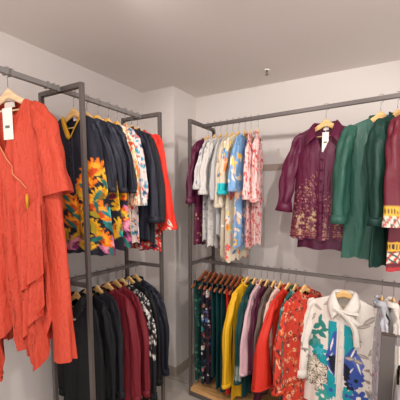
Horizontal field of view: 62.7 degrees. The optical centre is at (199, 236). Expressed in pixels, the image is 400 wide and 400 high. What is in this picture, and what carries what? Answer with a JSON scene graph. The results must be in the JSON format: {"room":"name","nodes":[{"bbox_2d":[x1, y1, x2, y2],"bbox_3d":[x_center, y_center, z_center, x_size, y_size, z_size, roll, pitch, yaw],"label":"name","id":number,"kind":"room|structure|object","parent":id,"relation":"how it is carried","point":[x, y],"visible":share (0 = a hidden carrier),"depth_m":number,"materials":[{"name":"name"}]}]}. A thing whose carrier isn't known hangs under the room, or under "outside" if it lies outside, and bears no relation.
{"room":"clothing store","nodes":[
{"label":"clothing store","id":0,"kind":"room"},
{"bbox_2d":[0,31,145,399],"bbox_3d":[-1.251,0.112,2.046,0.100,2.660,3.630,4,7,30],"label":"wall","id":1,"kind":"structure","parent":0,"point":[19,382],"depth_m":2.30,"materials":[{"name":"paint"}]},
{"bbox_2d":[142,86,195,366],"bbox_3d":[-0.287,-0.017,3.242,0.350,2.660,0.380,4,7,30],"label":"wall pillar","id":2,"kind":"structure","parent":0,"point":[177,106],"depth_m":3.06,"materials":[{"name":"paint"}]},
{"bbox_2d":[168,365,176,376],"bbox_3d":[-0.375,1.276,3.205,0.350,0.095,0.012,4,7,30],"label":"baseboard","id":3,"kind":"structure","parent":2,"relation":"attached to","point":[172,370],"depth_m":3.13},
{"bbox_2d":[176,353,194,375],"bbox_3d":[-0.131,1.268,3.289,0.012,0.095,0.380,4,7,30],"label":"baseboard","id":4,"kind":"structure","parent":2,"relation":"attached to","point":[184,365],"depth_m":3.23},
{"bbox_2d":[156,362,202,399],"bbox_3d":[0.541,1.596,1.153,4.250,0.100,3.630,4,7,30],"label":"floor","id":5,"kind":"structure","parent":0,"point":[176,388],"depth_m":2.95,"materials":[{"name":"tile"}]},
{"bbox_2d":[0,66,164,399],"bbox_3d":[-0.896,0.307,1.843,0.381,2.314,1.803,4,7,30],"label":"clothes rack","id":6,"kind":"object","parent":5,"relation":"on","point":[54,89],"visible":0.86,"depth_m":1.93,"materials":[{"name":"metal"}]},
{"bbox_2d":[0,67,23,110],"bbox_3d":[-0.953,-0.734,1.630,0.328,0.214,0.015,3,7,22],"label":"wooden hanger","id":7,"kind":"object","parent":6,"relation":"hanging from","point":[7,94],"visible":0.79,"depth_m":1.62,"materials":[{"name":"brown wood"}]},
{"bbox_2d":[0,99,77,381],"bbox_3d":[-0.949,0.048,1.715,0.804,1.479,0.257,3,7,22],"label":"dress","id":8,"kind":"object","parent":7,"relation":"hanging from","point":[36,303],"visible":1,"depth_m":1.58,"materials":[{"name":"orange fabric"}]},
{"bbox_2d":[41,129,77,363],"bbox_3d":[-0.681,0.069,1.592,0.149,1.150,0.070,3,7,22],"label":"drape","id":9,"kind":"object","parent":8,"relation":"hanging from","point":[56,276],"depth_m":1.57,"materials":[{"name":"fabric"}]},
{"bbox_2d":[64,90,78,128],"bbox_3d":[-0.756,-0.766,1.965,0.338,0.222,0.015,3,7,28],"label":"wooden hanger","id":10,"kind":"object","parent":6,"relation":"hanging from","point":[73,113],"visible":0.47,"depth_m":1.96,"materials":[{"name":"brown wood"}]},
{"bbox_2d":[58,115,116,255],"bbox_3d":[-0.752,-0.314,2.021,0.600,0.838,0.119,3,7,28],"label":"tunic","id":11,"kind":"object","parent":10,"relation":"hanging from","point":[102,169],"visible":0.63,"depth_m":1.93,"materials":[{"name":"fabric"}]},
{"bbox_2d":[71,275,80,307],"bbox_3d":[-0.791,0.352,2.106,0.268,0.222,0.015,4,7,32],"label":"wooden hanger","id":12,"kind":"object","parent":6,"relation":"hanging from","point":[76,295],"visible":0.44,"depth_m":2.10,"materials":[{"name":"brown wood"}]},
{"bbox_2d":[57,292,105,399],"bbox_3d":[-0.793,0.826,2.147,0.472,0.935,0.115,4,7,32],"label":"blouse","id":13,"kind":"object","parent":12,"relation":"hanging from","point":[73,377],"visible":0.56,"depth_m":2.08,"materials":[{"name":"fabric"}]},
{"bbox_2d":[92,270,102,294],"bbox_3d":[-0.703,0.335,2.256,0.258,0.222,0.015,3,7,28],"label":"wooden hanger","id":14,"kind":"object","parent":6,"relation":"hanging from","point":[97,288],"visible":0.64,"depth_m":2.25,"materials":[{"name":"brown wood"}]},
{"bbox_2d":[92,286,124,399],"bbox_3d":[-0.701,0.791,2.304,0.435,0.891,0.096,3,7,28],"label":"blouse","id":15,"kind":"object","parent":14,"relation":"hanging from","point":[109,300],"visible":0.23,"depth_m":2.20,"materials":[{"name":"fabric"}]},
{"bbox_2d":[102,267,113,290],"bbox_3d":[-0.654,0.327,2.337,0.318,0.222,0.015,4,7,31],"label":"wooden hanger","id":16,"kind":"object","parent":6,"relation":"hanging from","point":[107,285],"visible":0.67,"depth_m":2.33,"materials":[{"name":"brown wood"}]},
{"bbox_2d":[101,283,141,399],"bbox_3d":[-0.653,0.822,2.390,0.573,0.972,0.093,4,7,33],"label":"dress","id":17,"kind":"object","parent":16,"relation":"hanging from","point":[132,349],"visible":0.25,"depth_m":2.26,"materials":[{"name":"fabric"}]},
{"bbox_2d":[111,266,121,287],"bbox_3d":[-0.614,0.319,2.406,0.318,0.222,0.016,3,7,29],"label":"wooden hanger","id":18,"kind":"object","parent":6,"relation":"hanging from","point":[115,282],"visible":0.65,"depth_m":2.40,"materials":[{"name":"brown wood"}]},
{"bbox_2d":[110,281,150,399],"bbox_3d":[-0.615,0.800,2.459,0.594,0.942,0.090,3,7,29],"label":"dress","id":19,"kind":"object","parent":18,"relation":"hanging from","point":[142,326],"visible":0.11,"depth_m":2.32,"materials":[{"name":"fabric"}]},
{"bbox_2d":[119,264,127,285],"bbox_3d":[-0.581,0.313,2.462,0.358,0.222,0.015,4,7,32],"label":"wooden hanger","id":20,"kind":"object","parent":6,"relation":"hanging from","point":[121,279],"visible":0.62,"depth_m":2.45,"materials":[{"name":"brown wood"}]},
{"bbox_2d":[118,279,157,399],"bbox_3d":[-0.583,0.774,2.514,0.649,0.902,0.092,4,7,32],"label":"dress","id":21,"kind":"object","parent":20,"relation":"hanging from","point":[146,307],"visible":0.26,"depth_m":2.35,"materials":[{"name":"fabric"}]},
{"bbox_2d":[125,263,134,283],"bbox_3d":[-0.544,0.306,2.526,0.318,0.222,0.015,4,7,30],"label":"wooden hanger","id":22,"kind":"object","parent":6,"relation":"hanging from","point":[129,278],"visible":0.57,"depth_m":2.51,"materials":[{"name":"brown wood"}]},
{"bbox_2d":[124,277,161,385],"bbox_3d":[-0.547,0.757,2.574,0.599,0.881,0.093,3,7,29],"label":"blouse","id":23,"kind":"object","parent":22,"relation":"hanging from","point":[141,288],"visible":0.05,"depth_m":2.43,"materials":[{"name":"fabric"}]},
{"bbox_2d":[132,261,141,281],"bbox_3d":[-0.506,0.299,2.591,0.318,0.222,0.015,3,7,28],"label":"wooden hanger","id":24,"kind":"object","parent":6,"relation":"hanging from","point":[136,276],"visible":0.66,"depth_m":2.58,"materials":[{"name":"brown wood"}]},
{"bbox_2d":[130,275,169,375],"bbox_3d":[-0.505,0.730,2.636,0.614,0.841,0.093,3,7,28],"label":"blouse","id":25,"kind":"object","parent":24,"relation":"hanging from","point":[161,309],"visible":0.3,"depth_m":2.50,"materials":[{"name":"fabric"}]},
{"bbox_3d":[-0.748,0.344,2.179,0.268,0.222,0.015,4,7,30],"label":"wooden hanger","id":26,"kind":"object","parent":6,"relation":"hanging from","visible":0},
{"bbox_2d":[80,289,115,399],"bbox_3d":[-0.747,0.820,2.229,0.472,0.932,0.094,4,7,30],"label":"blouse","id":27,"kind":"object","parent":26,"relation":"hanging from","point":[105,323],"visible":0.19,"depth_m":2.11,"materials":[{"name":"fabric"}]},
{"label":"wooden hanger","id":28,"kind":"object","parent":6,"relation":"hanging from","visible":0},
{"bbox_2d":[113,122,140,238],"bbox_3d":[-0.619,-0.373,2.250,0.549,0.807,0.084,4,7,33],"label":"blouse","id":29,"kind":"object","parent":28,"relation":"hanging from","point":[133,199],"visible":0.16,"depth_m":2.11,"materials":[{"name":"fabric"}]},
{"bbox_3d":[-0.706,-0.775,2.051,0.338,0.222,0.015,4,7,30],"label":"wooden hanger","id":30,"kind":"object","parent":6,"relation":"hanging from","visible":0},
{"bbox_2d":[93,115,127,250],"bbox_3d":[-0.702,-0.341,2.105,0.576,0.844,0.121,4,7,30],"label":"tunic","id":31,"kind":"object","parent":30,"relation":"hanging from","point":[110,132],"visible":0.21,"depth_m":1.99,"materials":[{"name":"fabric"}]},
{"label":"wooden hanger","id":32,"kind":"object","parent":6,"relation":"hanging from","visible":0},
{"bbox_2d":[104,118,136,247],"bbox_3d":[-0.658,-0.357,2.183,0.561,0.830,0.126,4,7,32],"label":"tunic","id":33,"kind":"object","parent":32,"relation":"hanging from","point":[131,174],"visible":0.16,"depth_m":2.06,"materials":[{"name":"fabric"}]},
{"label":"wooden hanger","id":34,"kind":"object","parent":6,"relation":"hanging from","visible":0},
{"bbox_2d":[122,124,147,242],"bbox_3d":[-0.572,-0.371,2.318,0.557,0.827,0.086,4,8,35],"label":"blouse","id":35,"kind":"object","parent":34,"relation":"hanging from","point":[137,142],"visible":0.15,"depth_m":2.17,"materials":[{"name":"fabric"}]},
{"bbox_3d":[-0.534,-0.806,2.343,0.328,0.222,0.015,4,7,33],"label":"wooden hanger","id":36,"kind":"object","parent":6,"relation":"hanging from","visible":0},
{"bbox_2d":[131,126,159,239],"bbox_3d":[-0.535,-0.388,2.386,0.609,0.807,0.090,4,7,33],"label":"blouse","id":37,"kind":"object","parent":36,"relation":"hanging from","point":[148,214],"visible":0.21,"depth_m":2.25,"materials":[{"name":"fabric"}]},
{"bbox_2d":[188,93,399,399],"bbox_3d":[0.860,0.260,2.306,2.104,2.309,0.434,4,7,35],"label":"clothes rack","id":38,"kind":"object","parent":5,"relation":"on","point":[204,391],"visible":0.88,"depth_m":2.65,"materials":[{"name":"grey metal"}]},
{"bbox_2d":[191,258,207,287],"bbox_3d":[0.043,0.294,2.847,0.020,0.223,0.400,4,7,34],"label":"wooden hanger","id":39,"kind":"object","parent":38,"relation":"hanging from","point":[205,272],"visible":0.61,"depth_m":2.80,"materials":[{"name":"brown wood"}]},
{"bbox_2d":[193,277,210,380],"bbox_3d":[0.042,0.788,2.901,0.062,0.860,0.350,4,7,34],"label":"trousers","id":40,"kind":"object","parent":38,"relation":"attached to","point":[197,292],"visible":0.34,"depth_m":2.77,"materials":[{"name":"fabric"}]},
{"bbox_2d":[198,259,212,288],"bbox_3d":[0.084,0.297,2.818,0.020,0.223,0.400,3,7,27],"label":"wooden hanger","id":41,"kind":"object","parent":38,"relation":"hanging from","point":[210,273],"visible":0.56,"depth_m":2.77,"materials":[{"name":"brown wood"}]},
{"bbox_2d":[200,277,215,383],"bbox_3d":[0.083,0.796,2.871,0.060,0.870,0.351,3,7,23],"label":"trousers","id":42,"kind":"object","parent":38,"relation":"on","point":[203,292],"visible":0.25,"depth_m":2.72,"materials":[{"name":"fabric"}]},
{"bbox_2d":[203,264,217,289],"bbox_3d":[0.125,0.300,2.790,0.020,0.223,0.400,3,7,28],"label":"wooden hanger","id":43,"kind":"object","parent":38,"relation":"hanging from","point":[215,274],"visible":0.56,"depth_m":2.73,"materials":[{"name":"brown wood"}]},
{"bbox_2d":[205,278,220,384],"bbox_3d":[0.124,0.794,2.843,0.057,0.860,0.350,3,7,25],"label":"trousers","id":44,"kind":"object","parent":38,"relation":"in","point":[209,378],"visible":0.31,"depth_m":2.71,"materials":[{"name":"fabric"}]},
{"bbox_2d":[208,265,223,290],"bbox_3d":[0.169,0.303,2.760,0.020,0.223,0.400,3,7,29],"label":"wooden hanger","id":45,"kind":"object","parent":38,"relation":"hanging from","point":[220,275],"visible":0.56,"depth_m":2.71,"materials":[{"name":"brown wood"}]},
{"bbox_2d":[210,279,226,377],"bbox_3d":[0.169,0.758,2.807,0.056,0.780,0.352,3,7,27],"label":"trousers","id":46,"kind":"object","parent":45,"relation":"hanging from","point":[213,294],"visible":0.26,"depth_m":2.67,"materials":[{"name":"fabric"}]},
{"bbox_2d":[213,266,228,291],"bbox_3d":[0.212,0.307,2.730,0.020,0.223,0.400,4,7,30],"label":"wooden hanger","id":47,"kind":"object","parent":38,"relation":"hanging from","point":[225,276],"visible":0.55,"depth_m":2.67,"materials":[{"name":"brown wood"}]},
{"bbox_2d":[216,280,231,388],"bbox_3d":[0.210,0.800,2.784,0.057,0.860,0.350,3,7,27],"label":"trousers","id":48,"kind":"object","parent":47,"relation":"hanging from","point":[218,295],"visible":0.24,"depth_m":2.64,"materials":[{"name":"fabric"}]},
{"bbox_2d":[218,261,233,292],"bbox_3d":[0.253,0.310,2.701,0.020,0.223,0.400,4,7,31],"label":"wooden hanger","id":49,"kind":"object","parent":38,"relation":"hanging from","point":[231,276],"visible":0.55,"depth_m":2.64,"materials":[{"name":"brown wood"}]},
{"bbox_2d":[220,281,236,392],"bbox_3d":[0.254,0.814,2.754,0.058,0.880,0.352,3,7,28],"label":"trousers","id":50,"kind":"object","parent":49,"relation":"hanging from","point":[223,296],"visible":0.11,"depth_m":2.60,"materials":[{"name":"fabric"}]},
{"bbox_2d":[223,262,238,293],"bbox_3d":[0.292,0.313,2.674,0.020,0.223,0.400,4,7,32],"label":"wooden hanger","id":51,"kind":"object","parent":38,"relation":"hanging from","point":[236,277],"visible":0.62,"depth_m":2.62,"materials":[{"name":"brown wood"}]},
{"bbox_2d":[225,282,240,394],"bbox_3d":[0.291,0.816,2.730,0.060,0.880,0.353,3,7,28],"label":"trousers","id":52,"kind":"object","parent":51,"relation":"hanging from","point":[228,297],"visible":0.03,"depth_m":2.56,"materials":[{"name":"fabric"}]},
{"bbox_2d":[191,375,279,399],"bbox_3d":[0.861,1.348,2.414,2.069,0.033,0.414,4,7,35],"label":"shelf","id":53,"kind":"object","parent":38,"relation":"attached to","point":[204,391],"depth_m":2.73,"materials":[{"name":"brown wood"}]},
{"bbox_2d":[228,262,244,294],"bbox_3d":[0.330,0.316,2.648,0.020,0.223,0.400,4,7,33],"label":"wooden hanger","id":54,"kind":"object","parent":38,"relation":"hanging from","point":[241,277],"visible":0.54,"depth_m":2.59,"materials":[{"name":"brown wood"}]},
{"bbox_2d":[230,284,239,391],"bbox_3d":[0.332,0.809,2.701,0.062,0.860,0.352,4,7,33],"label":"trousers","id":55,"kind":"object","parent":54,"relation":"hanging from","point":[239,284],"visible":0.02,"depth_m":2.56,"materials":[{"name":"fabric"}]},
{"bbox_2d":[243,263,251,283],"bbox_3d":[0.377,0.319,2.615,0.016,0.222,0.308,5,8,40],"label":"wooden hanger","id":56,"kind":"object","parent":38,"relation":"hanging from","point":[247,279],"visible":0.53,"depth_m":2.61,"materials":[{"name":"brown wood"}]},
{"bbox_2d":[221,278,250,399],"bbox_3d":[0.377,0.804,2.668,0.077,0.946,0.654,5,8,41],"label":"tunic","id":57,"kind":"object","parent":56,"relation":"hanging from","point":[228,357],"visible":0.23,"depth_m":2.47,"materials":[{"name":"fabric"}]},
{"bbox_2d":[251,264,258,284],"bbox_3d":[0.429,0.323,2.579,0.015,0.222,0.308,4,7,33],"label":"wooden hanger","id":58,"kind":"object","parent":38,"relation":"hanging from","point":[254,279],"visible":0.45,"depth_m":2.57,"materials":[{"name":"brown wood"}]},
{"bbox_2d":[234,279,257,398],"bbox_3d":[0.433,0.782,2.627,0.085,0.895,0.635,4,7,31],"label":"blouse","id":59,"kind":"object","parent":58,"relation":"hanging from","point":[246,381],"visible":0.28,"depth_m":2.40,"materials":[{"name":"fabric"}]},
{"bbox_2d":[258,266,264,285],"bbox_3d":[0.474,0.326,2.548,0.016,0.222,0.308,4,7,34],"label":"wooden hanger","id":60,"kind":"object","parent":38,"relation":"hanging from","point":[261,279],"visible":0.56,"depth_m":2.54,"materials":[{"name":"brown wood"}]},
{"bbox_2d":[239,280,263,376],"bbox_3d":[0.476,0.656,2.584,0.084,0.635,0.661,4,7,33],"label":"blouse","id":61,"kind":"object","parent":60,"relation":"hanging from","point":[243,368],"visible":0.22,"depth_m":2.35,"materials":[{"name":"fabric"}]},
{"bbox_2d":[264,266,270,286],"bbox_3d":[0.515,0.329,2.520,0.015,0.222,0.308,4,8,35],"label":"wooden hanger","id":62,"kind":"object","parent":38,"relation":"hanging from","point":[267,280],"visible":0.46,"depth_m":2.51,"materials":[{"name":"brown wood"}]},
{"bbox_2d":[247,280,270,399],"bbox_3d":[0.514,0.788,2.570,0.086,0.895,0.584,4,7,33],"label":"blouse","id":63,"kind":"object","parent":62,"relation":"hanging from","point":[254,312],"visible":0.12,"depth_m":2.35,"materials":[{"name":"fabric"}]},
{"bbox_2d":[271,266,277,287],"bbox_3d":[0.559,0.332,2.490,0.015,0.222,0.308,5,8,36],"label":"wooden hanger","id":64,"kind":"object","parent":38,"relation":"hanging from","point":[274,281],"visible":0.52,"depth_m":2.48,"materials":[{"name":"brown wood"}]},
{"bbox_2d":[252,281,276,392],"bbox_3d":[0.559,0.753,2.532,0.088,0.815,0.628,4,7,34],"label":"blouse","id":65,"kind":"object","parent":64,"relation":"hanging from","point":[266,296],"visible":0.26,"depth_m":2.33,"materials":[{"name":"fabric"}]},
{"bbox_2d":[277,267,284,288],"bbox_3d":[0.602,0.336,2.460,0.016,0.222,0.308,5,8,37],"label":"wooden hanger","id":66,"kind":"object","parent":38,"relation":"hanging from","point":[280,284],"visible":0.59,"depth_m":2.45,"materials":[{"name":"brown wood"}]},
{"bbox_2d":[263,282,285,363],"bbox_3d":[0.601,0.706,2.501,0.082,0.715,0.549,5,8,37],"label":"blouse","id":67,"kind":"object","parent":66,"relation":"hanging from","point":[276,290],"visible":0.12,"depth_m":2.36,"materials":[{"name":"fabric"}]},
{"bbox_2d":[284,268,292,290],"bbox_3d":[0.654,0.339,2.424,0.308,0.222,0.015,-6,8,-43],"label":"wooden hanger","id":68,"kind":"object","parent":38,"relation":"hanging from","point":[288,285],"visible":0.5,"depth_m":2.41,"materials":[{"name":"brown wood"}]},
{"bbox_2d":[251,284,292,392],"bbox_3d":[0.652,0.729,2.468,0.826,0.755,0.106,-6,8,-43],"label":"blouse","id":69,"kind":"object","parent":68,"relation":"hanging from","point":[262,377],"visible":0.29,"depth_m":2.24,"materials":[{"name":"fabric"}]},
{"bbox_2d":[292,269,299,291],"bbox_3d":[0.697,0.343,2.394,0.015,0.222,0.308,5,8,39],"label":"wooden hanger","id":70,"kind":"object","parent":38,"relation":"hanging from","point":[296,286],"visible":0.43,"depth_m":2.38,"materials":[{"name":"brown wood"}]},
{"bbox_2d":[273,285,299,399],"bbox_3d":[0.700,0.787,2.442,0.086,0.865,0.592,5,8,39],"label":"blouse","id":71,"kind":"object","parent":70,"relation":"hanging from","point":[291,292],"visible":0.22,"depth_m":2.25,"materials":[{"name":"fabric"}]},
{"bbox_2d":[299,270,311,293],"bbox_3d":[0.750,0.347,2.358,0.328,0.222,0.016,-5,8,-38],"label":"wooden hanger","id":72,"kind":"object","parent":38,"relation":"hanging from","point":[304,287],"visible":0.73,"depth_m":2.35,"materials":[{"name":"brown wood"}]},
{"bbox_2d":[271,286,321,399],"bbox_3d":[0.751,0.817,2.407,0.659,0.916,0.109,-5,8,-39],"label":"tunic","id":73,"kind":"object","parent":72,"relation":"hanging from","point":[288,385],"visible":0.59,"depth_m":2.29,"materials":[{"name":"fabric"}]},
{"bbox_2d":[275,120,345,250],"bbox_3d":[0.811,-0.352,2.297,0.581,0.877,0.180,4,7,33],"label":"shirt","id":74,"kind":"object","parent":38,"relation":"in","point":[308,166],"visible":0.67,"depth_m":2.27,"materials":[{"name":"fabric"}]},
{"bbox_2d":[315,103,333,137],"bbox_3d":[0.854,-0.794,2.224,0.318,0.222,0.015,4,7,33],"label":"wooden hanger","id":75,"kind":"object","parent":38,"relation":"hanging from","point":[325,123],"visible":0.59,"depth_m":2.22,"materials":[{"name":"brown wood"}]},
{"bbox_2d":[336,275,352,306],"bbox_3d":[0.973,0.363,2.205,0.378,0.222,0.015,4,7,32],"label":"wooden hanger","id":76,"kind":"object","parent":38,"relation":"hanging from","point":[344,293],"visible":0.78,"depth_m":2.20,"materials":[{"name":"brown wood"}]},
{"bbox_2d":[297,289,376,399],"bbox_3d":[0.949,0.783,2.242,0.601,0.846,0.174,4,7,32],"label":"blouse","id":77,"kind":"object","parent":76,"relation":"hanging from","point":[335,363],"visible":0.88,"depth_m":2.21,"materials":[{"name":"fabric"}]},
{"bbox_2d":[371,94,386,122],"bbox_3d":[1.122,-0.774,2.039,0.308,0.222,0.015,1,6,10],"label":"wooden hanger","id":78,"kind":"object","parent":38,"relation":"hanging from","point":[380,114],"visible":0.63,"depth_m":2.04,"materials":[{"name":"brown wood"}]},
{"bbox_2d":[330,115,374,259],"bbox_3d":[1.106,-0.309,2.064,0.542,0.916,0.184,1,6,10],"label":"shirt","id":79,"kind":"object","parent":78,"relation":"hanging from","point":[349,207],"visible":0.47,"depth_m":2.07,"materials":[{"name":"fabric"}]},
{"bbox_2d":[366,112,394,267],"bbox_3d":[1.196,-0.287,2.008,0.534,0.947,0.184,-3,7,-30],"label":"shirt","id":80,"kind":"object","parent":38,"relation":"hanging from","point":[377,137],"visible":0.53,"depth_m":1.89,"materials":[{"name":"fabric"}]},
{"bbox_2d":[393,91,399,116],"bbox_3d":[1.196,-0.768,1.987,0.308,0.222,0.015,-3,7,-29],"label":"wooden hanger","id":81,"kind":"object","parent":38,"relation":"hanging from","point":[397,112],"visible":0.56,"depth_m":1.98,"materials":[{"name":"brown wood"}]},
{"label":"wooden hanger","id":82,"kind":"object","parent":38,"relation":"hanging from","visible":0},
{"bbox_2d":[192,137,211,241],"bbox_3d":[0.122,-0.395,2.778,0.088,0.873,0.628,4,7,33],"label":"blouse","id":83,"kind":"object","parent":82,"relation":"hanging from","point":[196,185],"visible":0.18,"depth_m":2.61,"materials":[{"name":"fabric"}]},
{"bbox_3d":[0.170,-0.844,2.696,0.015,0.222,0.278,5,8,36],"label":"wooden hanger","id":84,"kind":"object","parent":38,"relation":"hanging from","visible":0},
{"bbox_2d":[198,136,219,247],"bbox_3d":[0.173,-0.371,2.748,0.084,0.914,0.610,5,8,36],"label":"blouse","id":85,"kind":"object","parent":84,"relation":"hanging from","point":[213,238],"visible":0.3,"depth_m":2.60,"materials":[{"name":"fabric"}]},
{"label":"wooden hanger","id":86,"kind":"object","parent":38,"relation":"hanging from","visible":0},
{"bbox_2d":[209,135,223,236],"bbox_3d":[0.223,-0.420,2.708,0.081,0.820,0.557,3,7,27],"label":"blouse","id":87,"kind":"object","parent":86,"relation":"hanging from","point":[213,162],"visible":0.15,"depth_m":2.49,"materials":[{"name":"fabric"}]},
{"bbox_3d":[1.262,-0.763,1.942,0.328,0.222,0.015,-4,8,-35],"label":"wooden hanger","id":88,"kind":"object","parent":38,"relation":"hanging from","visible":0},
{"bbox_2d":[382,114,399,271],"bbox_3d":[1.267,-0.265,1.986,0.642,0.928,0.149,-4,8,-35],"label":"kaftan","id":89,"kind":"object","parent":88,"relation":"hanging from","point":[391,194],"visible":0.99,"depth_m":1.80,"materials":[{"name":"fabric"}]},
{"label":"wooden hanger","id":90,"kind":"object","parent":38,"relation":"hanging from","visible":0},
{"bbox_2d":[185,138,205,244],"bbox_3d":[0.069,-0.384,2.816,0.079,0.905,0.560,5,8,38],"label":"tunic","id":91,"kind":"object","parent":90,"relation":"hanging from","point":[192,197],"visible":0.33,"depth_m":2.67,"materials":[{"name":"purple fabric"}]},
{"bbox_3d":[0.262,-0.838,2.632,0.015,0.222,0.278,4,7,33],"label":"wooden hanger","id":92,"kind":"object","parent":38,"relation":"hanging from","visible":0},
{"bbox_2d":[213,134,229,258],"bbox_3d":[0.264,-0.325,2.687,0.077,0.994,0.564,4,7,34],"label":"tunic","id":93,"kind":"object","parent":92,"relation":"hanging from","point":[219,199],"visible":0.23,"depth_m":2.50,"materials":[{"name":"fabric"}]},
{"label":"wooden hanger","id":94,"kind":"object","parent":38,"relation":"hanging from","visible":0},
{"bbox_2d":[217,134,248,262],"bbox_3d":[0.307,-0.312,2.662,0.085,1.015,0.581,4,8,36],"label":"tunic","id":95,"kind":"object","parent":94,"relation":"hanging from","point":[231,253],"visible":0.33,"depth_m":2.54,"materials":[{"name":"fabric"}]},
{"bbox_3d":[0.351,-0.831,2.571,0.015,0.222,0.278,4,7,30],"label":"wooden hanger","id":96,"kind":"object","parent":38,"relation":"hanging from","visible":0},
{"bbox_2d":[227,133,246,248],"bbox_3d":[0.354,-0.367,2.619,0.083,0.895,0.566,3,7,28],"label":"tunic","id":97,"kind":"object","parent":96,"relation":"hanging from","point":[235,174],"visible":0.52,"depth_m":2.49,"materials":[{"name":"fabric"}]},
{"bbox_3d":[0.394,-0.828,2.541,0.015,0.222,0.190,2,6,17],"label":"wooden hanger","id":98,"kind":"object","parent":38,"relation":"hanging from","visible":0},
{"bbox_2d":[241,132,253,249],"bbox_3d":[0.397,-0.359,2.590,0.083,0.905,0.448,2,6,17],"label":"tunic","id":99,"kind":"object","parent":98,"relation":"hanging from","point":[246,196],"visible":0.66,"depth_m":2.43,"materials":[{"name":"fabric"}]},
{"label":"wooden hanger","id":100,"kind":"object","parent":38,"relation":"hanging from","visible":0},
{"bbox_2d":[249,131,263,244],"bbox_3d":[0.444,-0.370,2.556,0.084,0.875,0.450,2,6,16],"label":"tunic","id":101,"kind":"object","parent":100,"relation":"hanging from","point":[256,194],"visible":1,"depth_m":2.47,"materials":[{"name":"fabric"}]},
{"bbox_2d":[377,332,399,399],"bbox_3d":[0.958,0.955,1.031,0.744,1.200,0.500,4,7,30],"label":"clothes rack","id":102,"kind":"object","parent":5,"relation":"on","point":[388,340],"visible":1,"depth_m":1.14,"materials":[{"name":"metal"}]},
{"bbox_2d":[0,0,399,97],"bbox_3d":[0.541,-1.148,0.857,4.250,0.100,3.630,4,7,30],"label":"ceiling","id":103,"kind":"structure","parent":0,"point":[200,48],"depth_m":2.00,"materials":[{"name":"paint"}]},
{"bbox_2d":[196,60,399,305],"bbox_3d":[1.431,0.060,2.520,4.050,2.660,0.100,4,7,30],"label":"wall","id":104,"kind":"structure","parent":0,"point":[277,248],"depth_m":2.78,"materials":[{"name":"paint"}]},
{"bbox_2d":[262,163,282,170],"bbox_3d":[1.556,-0.549,2.321,3.700,0.055,0.004,4,7,30],"label":"trim","id":105,"kind":"structure","parent":104,"relation":"attached to","point":[267,167],"depth_m":2.86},
{"label":"wooden hanger","id":106,"kind":"object","parent":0,"visible":0},
{"bbox_2d":[370,295,389,399],"bbox_3d":[1.157,0.794,2.120,0.111,0.821,0.616,3,7,22],"label":"blouse","id":107,"kind":"object","parent":106,"relation":"hanging from","point":[381,324],"visible":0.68,"depth_m":2.02,"materials":[{"name":"fabric"}]},
{"label":"wooden hanger","id":108,"kind":"object","parent":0,"visible":0},
{"bbox_2d":[384,297,399,390],"bbox_3d":[1.211,0.788,2.085,0.111,0.802,0.609,2,7,20],"label":"shirt","id":109,"kind":"object","parent":108,"relation":"hanging from","point":[394,308],"visible":0.4,"depth_m":1.94,"materials":[{"name":"fabric"}]},
{"label":"wooden hanger","id":110,"kind":"object","parent":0,"visible":0},
{"bbox_2d":[392,365,399,399],"bbox_3d":[0.697,0.770,1.164,0.078,0.587,0.556,4,7,32],"label":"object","id":111,"kind":"object","parent":110,"relation":"hanging from","point":[396,388],"visible":0.88,"depth_m":1.17,"materials":[{"name":"fabric"}]},
{"label":"wooden hanger","id":112,"kind":"object","parent":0,"visible":0},
{"bbox_2d":[138,128,164,243],"bbox_3d":[-0.501,-0.380,2.449,0.618,0.838,0.087,4,8,35],"label":"blouse","id":113,"kind":"object","parent":112,"relation":"hanging from","point":[161,183],"visible":0.06,"depth_m":2.29,"materials":[{"name":"fabric"}]},
{"bbox_3d":[-0.467,-0.819,2.457,0.328,0.222,0.015,4,7,33],"label":"wooden hanger","id":114,"kind":"object","parent":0,"visible":0},
{"bbox_2d":[125,130,177,250],"bbox_3d":[-0.468,-0.351,2.506,0.728,0.907,0.092,4,7,33],"label":"blouse","id":115,"kind":"object","parent":114,"relation":"hanging from","point":[170,223],"visible":0.19,"depth_m":2.34,"materials":[{"name":"fabric"}]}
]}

